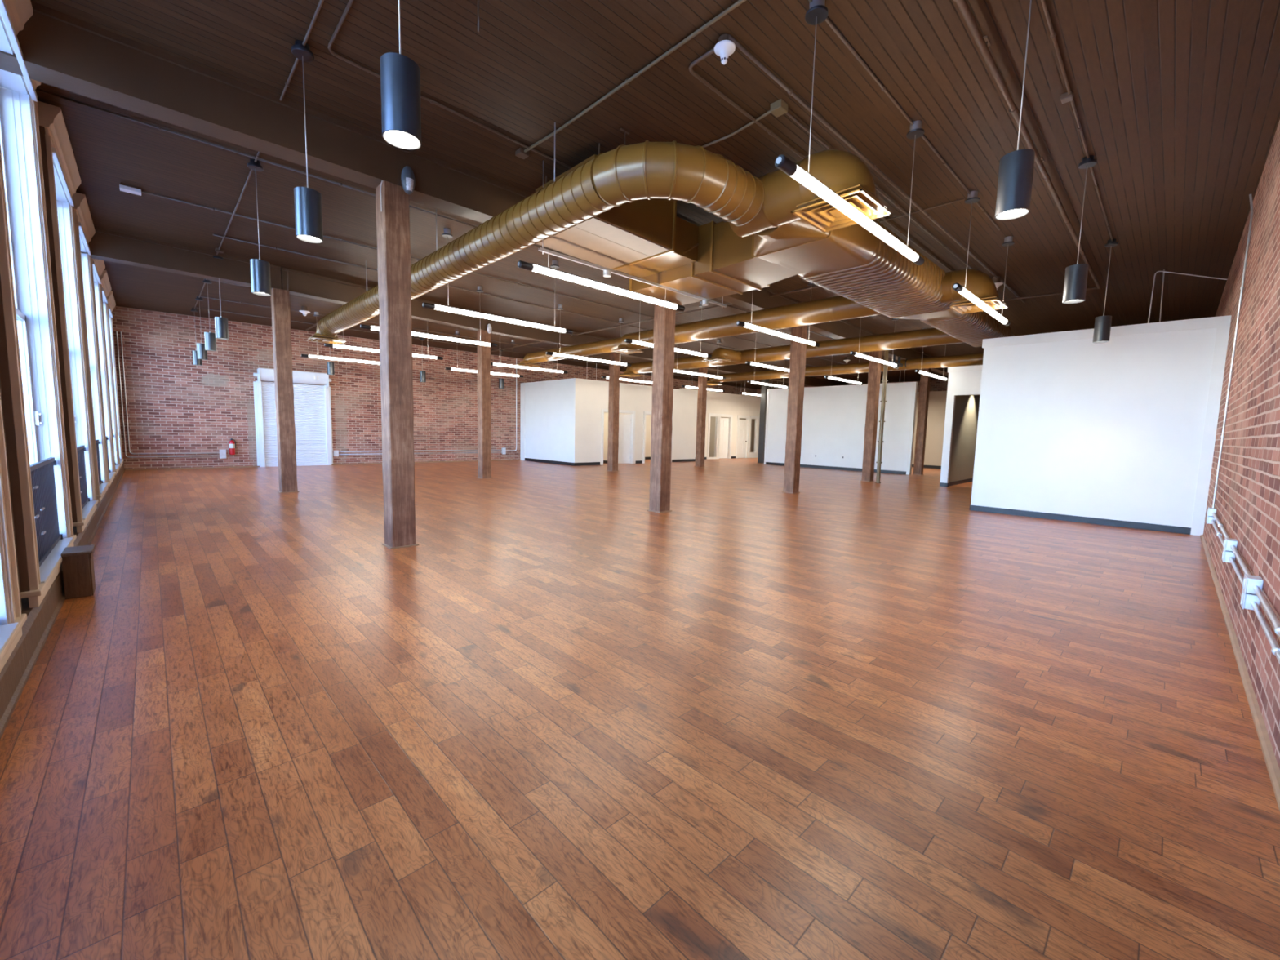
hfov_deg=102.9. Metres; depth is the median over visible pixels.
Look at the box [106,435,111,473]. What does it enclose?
window grille
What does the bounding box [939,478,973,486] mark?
baseboard
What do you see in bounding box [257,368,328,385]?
hood
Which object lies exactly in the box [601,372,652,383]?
tube light
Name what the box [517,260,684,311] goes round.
tube light
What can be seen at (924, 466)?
baseboard
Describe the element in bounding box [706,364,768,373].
ceiling beam
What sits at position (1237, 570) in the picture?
conduit
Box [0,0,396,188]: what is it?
ceiling beam
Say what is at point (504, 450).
electrical box
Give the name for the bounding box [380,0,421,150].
pendant
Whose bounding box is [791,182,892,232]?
diffuser
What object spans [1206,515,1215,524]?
electrical box
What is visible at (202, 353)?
pendant
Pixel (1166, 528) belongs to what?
baseboard
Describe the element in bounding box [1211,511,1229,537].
conduit
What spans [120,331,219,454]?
conduit
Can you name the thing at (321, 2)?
conduit
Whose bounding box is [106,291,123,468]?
window
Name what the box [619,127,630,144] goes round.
hanger
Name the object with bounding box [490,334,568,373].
tube light
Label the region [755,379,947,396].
wall
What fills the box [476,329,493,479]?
timber post
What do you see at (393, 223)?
timber post
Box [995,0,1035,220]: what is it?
pendant
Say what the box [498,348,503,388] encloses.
pendant
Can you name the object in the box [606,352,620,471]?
timber post
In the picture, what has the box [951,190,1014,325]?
tube light
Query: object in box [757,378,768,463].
timber post
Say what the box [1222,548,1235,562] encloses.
electrical box
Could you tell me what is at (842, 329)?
ceiling beam
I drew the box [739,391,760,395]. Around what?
tube light
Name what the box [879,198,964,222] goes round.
conduit
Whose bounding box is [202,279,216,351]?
pendant
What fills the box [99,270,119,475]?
window
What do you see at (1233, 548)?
conduit
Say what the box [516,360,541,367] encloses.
diffuser
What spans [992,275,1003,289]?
ceiling detector
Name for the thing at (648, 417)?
wall
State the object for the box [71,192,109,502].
window
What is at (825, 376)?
tube light
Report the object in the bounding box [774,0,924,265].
tube light
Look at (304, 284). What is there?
ceiling beam
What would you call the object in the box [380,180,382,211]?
cable
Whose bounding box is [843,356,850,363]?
ceiling detector
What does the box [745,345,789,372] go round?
tube light
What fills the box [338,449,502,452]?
conduit
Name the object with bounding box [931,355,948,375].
ceiling beam
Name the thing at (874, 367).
timber post
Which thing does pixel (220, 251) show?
junction box
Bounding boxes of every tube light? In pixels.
[301,311,379,364]
[324,320,443,359]
[360,267,497,347]
[422,227,573,334]
[444,330,523,377]
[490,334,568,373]
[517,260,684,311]
[545,304,631,366]
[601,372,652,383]
[624,300,711,358]
[673,339,725,379]
[681,385,724,391]
[736,281,819,346]
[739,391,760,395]
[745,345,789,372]
[746,368,788,388]
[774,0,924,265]
[824,338,863,385]
[849,318,899,367]
[915,328,947,380]
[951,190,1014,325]
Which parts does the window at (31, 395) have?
head casing, sash, casing, cornice, pane, sill casing, casing, sill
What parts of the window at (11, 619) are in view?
sill, casing, sill casing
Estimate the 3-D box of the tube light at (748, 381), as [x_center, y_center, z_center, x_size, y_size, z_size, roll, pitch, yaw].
[4.814,-4.110,18.869,2.768,1.237,0.156,-4,8,-44]
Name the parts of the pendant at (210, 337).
lamp shade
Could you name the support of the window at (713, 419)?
in the wall at (735, 405)
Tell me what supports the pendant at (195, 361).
hanging from the ceiling
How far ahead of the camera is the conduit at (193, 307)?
16.72 m
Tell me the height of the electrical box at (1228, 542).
0.097 m
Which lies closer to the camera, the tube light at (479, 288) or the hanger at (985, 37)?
the hanger at (985, 37)
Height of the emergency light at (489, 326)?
0.261 m
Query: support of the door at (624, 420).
in the wall at (592, 396)
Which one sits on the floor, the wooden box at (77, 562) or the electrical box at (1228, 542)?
the wooden box at (77, 562)
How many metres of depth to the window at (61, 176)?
5.47 m
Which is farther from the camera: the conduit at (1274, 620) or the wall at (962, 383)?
the wall at (962, 383)
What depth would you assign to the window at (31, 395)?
4.15 m
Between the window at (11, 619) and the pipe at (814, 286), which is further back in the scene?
the pipe at (814, 286)
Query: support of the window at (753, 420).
in the wall at (735, 405)
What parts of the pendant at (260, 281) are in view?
lamp shade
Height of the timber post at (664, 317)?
4.000 m
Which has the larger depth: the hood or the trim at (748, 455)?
the trim at (748, 455)
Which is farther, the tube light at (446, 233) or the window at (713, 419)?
the window at (713, 419)
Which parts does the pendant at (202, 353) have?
lamp shade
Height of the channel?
1.055 m
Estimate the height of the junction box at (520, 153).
0.050 m
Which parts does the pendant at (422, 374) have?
lamp shade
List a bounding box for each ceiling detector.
[299,306,310,315]
[714,33,735,64]
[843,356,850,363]
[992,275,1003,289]
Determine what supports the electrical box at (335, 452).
attached to the wall at (175, 405)
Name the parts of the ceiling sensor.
mounting plate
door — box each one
[617,413,631,463]
[719,417,728,457]
[737,419,746,457]
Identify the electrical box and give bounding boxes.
[219,449,226,458]
[333,450,338,456]
[502,448,506,453]
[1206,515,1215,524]
[1207,506,1216,515]
[1222,537,1237,551]
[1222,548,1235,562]
[1240,589,1260,609]
[1242,573,1263,594]
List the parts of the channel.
threaded rod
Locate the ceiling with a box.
[30,0,1279,389]
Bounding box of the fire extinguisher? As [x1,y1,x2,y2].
[228,437,235,454]
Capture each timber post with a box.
[271,288,299,493]
[375,180,418,549]
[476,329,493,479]
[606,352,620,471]
[647,304,675,512]
[694,367,707,466]
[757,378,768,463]
[782,324,807,493]
[861,351,882,481]
[913,368,931,475]
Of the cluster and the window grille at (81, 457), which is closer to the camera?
the window grille at (81, 457)
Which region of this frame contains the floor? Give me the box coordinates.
[0,457,1279,959]
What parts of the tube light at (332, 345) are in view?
rail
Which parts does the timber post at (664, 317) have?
moulding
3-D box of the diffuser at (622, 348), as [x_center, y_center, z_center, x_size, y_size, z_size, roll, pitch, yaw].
[-0.335,-3.379,13.149,0.620,0.140,0.620,-4,8,-44]
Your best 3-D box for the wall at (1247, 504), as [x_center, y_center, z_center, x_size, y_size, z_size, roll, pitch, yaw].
[10.906,-1.428,9.535,30.950,4.520,0.300,-4,8,-44]
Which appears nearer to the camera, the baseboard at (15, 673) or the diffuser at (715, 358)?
the baseboard at (15, 673)
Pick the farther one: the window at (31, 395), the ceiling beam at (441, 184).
the ceiling beam at (441, 184)
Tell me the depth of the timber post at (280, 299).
10.16 m
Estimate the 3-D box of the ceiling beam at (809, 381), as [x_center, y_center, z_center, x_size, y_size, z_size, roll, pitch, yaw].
[9.087,-5.220,27.156,8.881,0.422,0.340,-4,8,-44]
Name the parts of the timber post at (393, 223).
moulding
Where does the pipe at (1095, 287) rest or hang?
attached to the pipe at (962, 5)
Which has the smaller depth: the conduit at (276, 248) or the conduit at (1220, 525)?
the conduit at (1220, 525)
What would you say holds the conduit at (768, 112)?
attached to the ceiling
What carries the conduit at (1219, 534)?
attached to the wall at (1247, 504)
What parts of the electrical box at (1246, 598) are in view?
plate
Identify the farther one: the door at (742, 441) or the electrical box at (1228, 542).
the door at (742, 441)
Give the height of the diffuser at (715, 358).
0.140 m
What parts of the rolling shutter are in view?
guide rail, guide rail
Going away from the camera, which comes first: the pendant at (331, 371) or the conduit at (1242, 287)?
the conduit at (1242, 287)
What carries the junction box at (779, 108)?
attached to the ceiling
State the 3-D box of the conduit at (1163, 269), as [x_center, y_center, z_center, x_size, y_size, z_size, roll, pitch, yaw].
[8.701,-3.052,8.501,0.218,0.854,0.018,-3,7,-38]
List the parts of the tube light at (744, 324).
rail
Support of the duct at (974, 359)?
attached to the duct at (793, 226)
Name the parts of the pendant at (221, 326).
lamp shade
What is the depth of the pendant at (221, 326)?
9.31 m
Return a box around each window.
[0,0,76,610]
[0,393,26,671]
[36,100,98,533]
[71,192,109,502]
[90,257,115,486]
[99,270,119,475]
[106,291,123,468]
[709,416,716,457]
[750,418,756,452]
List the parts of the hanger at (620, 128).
ceiling plate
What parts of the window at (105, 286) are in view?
cornice, casing, casing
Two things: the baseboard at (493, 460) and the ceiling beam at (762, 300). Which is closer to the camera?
the ceiling beam at (762, 300)
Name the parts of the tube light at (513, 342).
rail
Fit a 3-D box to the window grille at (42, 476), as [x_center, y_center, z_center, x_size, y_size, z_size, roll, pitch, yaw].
[-4.489,0.231,3.827,0.038,0.716,1.700,-4,8,-44]
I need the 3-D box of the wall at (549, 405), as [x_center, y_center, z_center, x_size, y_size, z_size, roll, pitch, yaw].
[-3.828,-2.389,21.070,0.130,3.360,3.970,-4,8,-44]
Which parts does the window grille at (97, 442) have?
panel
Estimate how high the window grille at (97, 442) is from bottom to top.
0.716 m
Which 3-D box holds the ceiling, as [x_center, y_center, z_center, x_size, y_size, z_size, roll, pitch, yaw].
[3.809,-4.652,16.728,30.950,0.200,20.580,-4,8,-44]
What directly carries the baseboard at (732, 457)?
attached to the wall at (592, 396)
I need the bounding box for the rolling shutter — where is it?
[253,368,333,466]
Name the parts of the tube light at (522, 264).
rail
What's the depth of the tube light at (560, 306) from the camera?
13.12 m
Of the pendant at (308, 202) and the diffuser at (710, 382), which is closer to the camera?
the pendant at (308, 202)
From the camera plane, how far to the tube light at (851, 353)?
12.07 m
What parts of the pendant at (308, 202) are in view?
lamp shade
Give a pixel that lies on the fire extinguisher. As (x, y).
(232, 445)
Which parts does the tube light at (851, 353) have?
rail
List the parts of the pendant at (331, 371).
lamp shade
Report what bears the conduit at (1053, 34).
attached to the ceiling
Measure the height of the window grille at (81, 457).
0.716 m
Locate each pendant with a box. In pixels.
[190,307,202,365]
[195,296,207,359]
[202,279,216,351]
[213,255,228,339]
[247,159,271,296]
[291,40,323,243]
[326,351,334,374]
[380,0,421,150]
[419,337,426,382]
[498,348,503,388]
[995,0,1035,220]
[1062,155,1097,303]
[1092,239,1118,342]
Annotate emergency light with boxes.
[400,165,415,194]
[486,324,491,333]
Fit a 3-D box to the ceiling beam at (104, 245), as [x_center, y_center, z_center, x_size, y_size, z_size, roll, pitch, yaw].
[-8.027,-3.877,9.062,0.340,0.422,2.705,6,7,42]
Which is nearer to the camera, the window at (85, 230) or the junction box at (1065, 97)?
the junction box at (1065, 97)
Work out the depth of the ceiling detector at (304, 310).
13.19 m
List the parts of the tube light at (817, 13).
rail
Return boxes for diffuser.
[306,333,346,344]
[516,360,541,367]
[609,344,643,354]
[619,371,641,377]
[702,355,732,363]
[706,380,722,385]
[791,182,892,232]
[948,293,1008,314]
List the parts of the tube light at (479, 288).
rail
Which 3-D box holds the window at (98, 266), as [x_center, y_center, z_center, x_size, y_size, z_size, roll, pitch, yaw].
[-9.937,-2.015,9.337,0.338,4.175,2.140,-4,8,-44]
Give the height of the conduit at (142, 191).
0.036 m
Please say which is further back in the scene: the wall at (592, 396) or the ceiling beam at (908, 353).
the wall at (592, 396)
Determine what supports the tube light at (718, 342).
hanging from the ceiling
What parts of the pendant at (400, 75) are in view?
lamp shade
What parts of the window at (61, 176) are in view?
head casing, cornice, casing, casing, sill casing, sill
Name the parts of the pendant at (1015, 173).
lamp shade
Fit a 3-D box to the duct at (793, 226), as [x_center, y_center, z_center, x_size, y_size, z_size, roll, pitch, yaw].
[6.151,-3.005,9.418,14.027,0.665,1.848,-4,8,-44]
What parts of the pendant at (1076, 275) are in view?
lamp shade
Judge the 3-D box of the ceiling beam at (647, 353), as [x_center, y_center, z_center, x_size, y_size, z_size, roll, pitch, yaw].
[0.848,-4.622,18.951,4.720,0.422,0.340,-4,8,-44]
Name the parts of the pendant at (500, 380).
lamp shade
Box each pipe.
[306,322,318,330]
[490,285,821,351]
[875,350,888,483]
[953,0,1100,288]
[1001,286,1097,301]
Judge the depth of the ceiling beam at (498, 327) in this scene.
14.98 m
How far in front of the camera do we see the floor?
2.35 m
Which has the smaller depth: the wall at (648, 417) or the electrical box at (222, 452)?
the electrical box at (222, 452)
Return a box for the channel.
[537,160,727,307]
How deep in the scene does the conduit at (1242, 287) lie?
6.04 m
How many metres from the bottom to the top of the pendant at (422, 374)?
1.500 m
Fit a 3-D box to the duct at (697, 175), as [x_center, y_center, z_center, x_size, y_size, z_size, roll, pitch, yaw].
[-3.478,-3.314,7.952,11.310,1.120,1.341,6,7,41]
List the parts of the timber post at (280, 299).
moulding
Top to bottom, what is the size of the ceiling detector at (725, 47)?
0.181 m
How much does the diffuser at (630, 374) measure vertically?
0.140 m
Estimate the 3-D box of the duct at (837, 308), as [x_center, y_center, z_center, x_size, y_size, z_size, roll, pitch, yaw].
[0.139,-3.469,12.647,0.620,0.458,11.580,-4,8,-44]
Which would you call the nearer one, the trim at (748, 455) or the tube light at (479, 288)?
the tube light at (479, 288)
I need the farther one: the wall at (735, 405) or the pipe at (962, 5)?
the wall at (735, 405)
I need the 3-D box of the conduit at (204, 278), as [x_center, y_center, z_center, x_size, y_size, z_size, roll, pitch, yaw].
[-0.280,-4.891,19.504,25.001,0.036,0.036,-4,8,-44]
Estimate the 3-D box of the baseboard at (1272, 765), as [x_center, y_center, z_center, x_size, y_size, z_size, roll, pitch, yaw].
[4.227,1.142,3.629,12.000,0.028,0.028,-4,8,-44]
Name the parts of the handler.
access panel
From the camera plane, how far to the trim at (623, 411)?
21.76 m
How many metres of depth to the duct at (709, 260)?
6.63 m
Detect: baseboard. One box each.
[0,463,124,739]
[124,459,520,470]
[524,456,735,466]
[765,462,906,474]
[911,464,941,468]
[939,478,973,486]
[969,504,1191,534]
[1200,534,1279,811]
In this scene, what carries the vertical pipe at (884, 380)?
on the floor
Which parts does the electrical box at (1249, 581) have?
plate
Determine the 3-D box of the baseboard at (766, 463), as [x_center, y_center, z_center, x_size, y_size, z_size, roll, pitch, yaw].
[7.920,-0.519,21.372,0.014,0.115,6.080,-4,8,-44]
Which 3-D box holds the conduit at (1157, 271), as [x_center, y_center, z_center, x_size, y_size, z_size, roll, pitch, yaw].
[8.896,-3.021,8.299,0.218,0.838,0.842,-4,8,-44]
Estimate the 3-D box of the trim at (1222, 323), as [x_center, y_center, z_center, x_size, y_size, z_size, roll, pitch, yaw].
[7.636,-0.917,8.820,0.200,3.290,3.110,-4,8,-44]
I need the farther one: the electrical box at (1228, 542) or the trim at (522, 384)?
the trim at (522, 384)
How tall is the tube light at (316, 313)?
1.237 m
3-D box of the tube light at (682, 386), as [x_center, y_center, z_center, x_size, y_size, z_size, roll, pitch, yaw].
[2.698,-4.389,21.274,2.768,1.237,0.156,-4,8,-44]
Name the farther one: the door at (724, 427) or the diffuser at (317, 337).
the door at (724, 427)
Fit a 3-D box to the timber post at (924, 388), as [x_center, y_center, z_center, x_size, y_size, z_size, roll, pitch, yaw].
[10.598,-2.197,19.156,0.314,4.000,0.314,-4,8,-44]
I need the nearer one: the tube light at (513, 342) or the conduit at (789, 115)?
the conduit at (789, 115)
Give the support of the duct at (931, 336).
attached to the duct at (793, 226)
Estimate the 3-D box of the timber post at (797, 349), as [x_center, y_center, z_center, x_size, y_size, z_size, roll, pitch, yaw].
[3.716,-1.688,12.206,0.314,4.000,0.314,-4,8,-44]
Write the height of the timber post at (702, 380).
4.000 m
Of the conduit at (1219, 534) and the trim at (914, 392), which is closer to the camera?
the conduit at (1219, 534)
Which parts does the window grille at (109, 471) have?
panel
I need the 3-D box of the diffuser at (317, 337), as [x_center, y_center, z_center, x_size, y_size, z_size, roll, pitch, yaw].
[-7.227,-3.271,11.745,0.660,0.140,0.660,-4,8,-44]
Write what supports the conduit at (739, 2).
attached to the ceiling
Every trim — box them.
[520,382,524,460]
[600,408,672,465]
[706,413,759,459]
[764,382,918,475]
[947,364,982,373]
[982,315,1231,535]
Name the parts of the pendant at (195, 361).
lamp shade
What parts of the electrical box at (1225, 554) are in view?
plate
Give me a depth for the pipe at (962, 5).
4.48 m
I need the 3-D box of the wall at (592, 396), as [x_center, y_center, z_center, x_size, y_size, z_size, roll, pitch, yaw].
[-0.246,-2.441,22.460,7.214,3.360,1.020,-4,8,-44]
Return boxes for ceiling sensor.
[119,182,141,195]
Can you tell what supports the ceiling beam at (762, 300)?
attached to the ceiling
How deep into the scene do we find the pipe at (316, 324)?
15.29 m
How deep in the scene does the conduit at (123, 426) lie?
13.95 m
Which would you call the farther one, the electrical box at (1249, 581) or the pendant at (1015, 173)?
the pendant at (1015, 173)
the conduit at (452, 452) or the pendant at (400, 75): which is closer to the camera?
the pendant at (400, 75)
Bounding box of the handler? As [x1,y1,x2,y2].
[535,142,676,270]
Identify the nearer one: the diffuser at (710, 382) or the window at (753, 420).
the diffuser at (710, 382)
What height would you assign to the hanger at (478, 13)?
0.270 m
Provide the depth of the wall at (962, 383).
14.58 m
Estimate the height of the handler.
0.820 m
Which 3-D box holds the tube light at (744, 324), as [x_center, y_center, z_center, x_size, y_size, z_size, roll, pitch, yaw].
[2.631,-3.247,9.346,2.768,1.237,0.156,-4,8,-44]
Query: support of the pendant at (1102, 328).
hanging from the ceiling
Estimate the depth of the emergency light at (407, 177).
5.51 m
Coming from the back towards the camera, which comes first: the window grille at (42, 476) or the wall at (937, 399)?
the wall at (937, 399)
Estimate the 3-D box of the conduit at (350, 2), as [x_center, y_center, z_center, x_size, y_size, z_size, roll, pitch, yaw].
[-0.802,-3.592,5.828,0.788,0.036,5.107,5,7,36]
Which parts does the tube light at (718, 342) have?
rail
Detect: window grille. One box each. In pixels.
[30,457,62,567]
[76,444,89,509]
[95,439,102,485]
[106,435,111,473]
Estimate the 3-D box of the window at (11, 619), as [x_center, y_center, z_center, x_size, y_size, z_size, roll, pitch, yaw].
[-2.620,-1.119,1.747,0.338,4.175,2.220,-4,8,-44]
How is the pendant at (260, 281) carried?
hanging from the ceiling
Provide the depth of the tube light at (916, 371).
14.77 m
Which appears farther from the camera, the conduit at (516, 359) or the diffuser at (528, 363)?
the conduit at (516, 359)
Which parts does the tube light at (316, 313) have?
rail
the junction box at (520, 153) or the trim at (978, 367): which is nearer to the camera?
the junction box at (520, 153)
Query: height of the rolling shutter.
3.060 m
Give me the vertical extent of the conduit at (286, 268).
0.443 m
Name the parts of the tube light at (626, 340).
rail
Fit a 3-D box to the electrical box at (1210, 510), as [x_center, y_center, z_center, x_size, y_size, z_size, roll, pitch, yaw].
[6.983,0.389,6.228,0.168,0.097,0.068,-4,8,-44]
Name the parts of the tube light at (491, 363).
rail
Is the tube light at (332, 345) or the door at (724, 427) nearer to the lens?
the tube light at (332, 345)
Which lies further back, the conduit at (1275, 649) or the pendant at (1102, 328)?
the pendant at (1102, 328)
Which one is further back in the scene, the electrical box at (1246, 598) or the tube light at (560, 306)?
the tube light at (560, 306)
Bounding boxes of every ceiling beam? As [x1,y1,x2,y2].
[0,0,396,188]
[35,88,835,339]
[80,227,281,288]
[280,266,486,330]
[395,147,531,222]
[486,319,617,353]
[617,346,697,360]
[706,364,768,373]
[715,287,801,311]
[768,369,849,386]
[807,320,876,339]
[881,347,932,359]
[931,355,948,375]
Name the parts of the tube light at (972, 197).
rail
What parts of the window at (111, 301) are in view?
cornice, casing, casing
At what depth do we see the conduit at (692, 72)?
4.85 m
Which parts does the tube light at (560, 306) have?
rail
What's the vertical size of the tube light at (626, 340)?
1.237 m
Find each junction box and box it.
[215,247,223,253]
[515,147,528,159]
[769,98,787,117]
[1060,90,1073,103]
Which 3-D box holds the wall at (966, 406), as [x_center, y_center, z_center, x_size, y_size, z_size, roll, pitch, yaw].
[12.304,-1.743,17.976,9.250,3.400,0.130,-4,8,-44]
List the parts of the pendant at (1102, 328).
lamp shade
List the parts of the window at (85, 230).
head casing, cornice, casing, casing, sill casing, sill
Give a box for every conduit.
[115,331,219,457]
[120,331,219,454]
[141,190,883,373]
[192,306,737,383]
[193,0,324,309]
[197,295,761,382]
[204,278,250,287]
[213,233,859,376]
[285,268,288,291]
[327,0,572,168]
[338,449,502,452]
[338,452,492,454]
[506,359,516,451]
[524,0,746,152]
[688,47,952,271]
[702,111,770,147]
[728,34,1025,302]
[786,112,972,269]
[808,0,999,230]
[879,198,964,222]
[1040,0,1113,241]
[1147,271,1226,323]
[1159,269,1164,322]
[1210,519,1224,546]
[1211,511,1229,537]
[1212,194,1253,507]
[1228,555,1244,586]
[1230,544,1252,575]
[1250,601,1279,664]
[1253,585,1279,636]
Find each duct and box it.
[306,122,764,344]
[516,295,881,367]
[617,216,803,305]
[619,328,966,377]
[706,353,983,385]
[728,149,1015,346]
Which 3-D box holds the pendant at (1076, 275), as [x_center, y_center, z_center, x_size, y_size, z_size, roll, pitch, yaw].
[4.776,-2.701,5.525,0.192,1.500,0.192,-4,8,-44]
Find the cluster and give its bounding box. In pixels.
[888,354,907,368]
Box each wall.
[111,306,756,469]
[524,377,575,462]
[574,377,697,465]
[603,412,651,460]
[679,388,760,458]
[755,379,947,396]
[765,382,912,471]
[911,391,946,466]
[939,370,982,483]
[948,395,980,482]
[970,328,1216,527]
[1203,120,1279,769]
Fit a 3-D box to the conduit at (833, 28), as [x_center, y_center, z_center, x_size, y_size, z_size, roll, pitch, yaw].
[2.721,-3.432,4.999,6.770,0.034,0.042,-4,8,-44]
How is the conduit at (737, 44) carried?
attached to the ceiling
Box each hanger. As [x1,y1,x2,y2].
[477,0,479,32]
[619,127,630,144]
[982,35,991,46]
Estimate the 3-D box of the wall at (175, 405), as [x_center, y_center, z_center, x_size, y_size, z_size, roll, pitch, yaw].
[-3.395,-3.178,24.371,30.950,4.520,0.300,-4,8,-44]
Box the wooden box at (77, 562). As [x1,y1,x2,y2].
[60,544,95,599]
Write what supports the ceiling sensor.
attached to the ceiling
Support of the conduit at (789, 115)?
attached to the ceiling
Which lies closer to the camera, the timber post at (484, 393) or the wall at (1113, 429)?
the wall at (1113, 429)
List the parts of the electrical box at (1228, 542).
plate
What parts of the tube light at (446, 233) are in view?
rail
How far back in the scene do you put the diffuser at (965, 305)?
7.45 m
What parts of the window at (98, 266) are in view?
cornice, casing, sill casing, sill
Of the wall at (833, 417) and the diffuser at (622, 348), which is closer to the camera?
the diffuser at (622, 348)

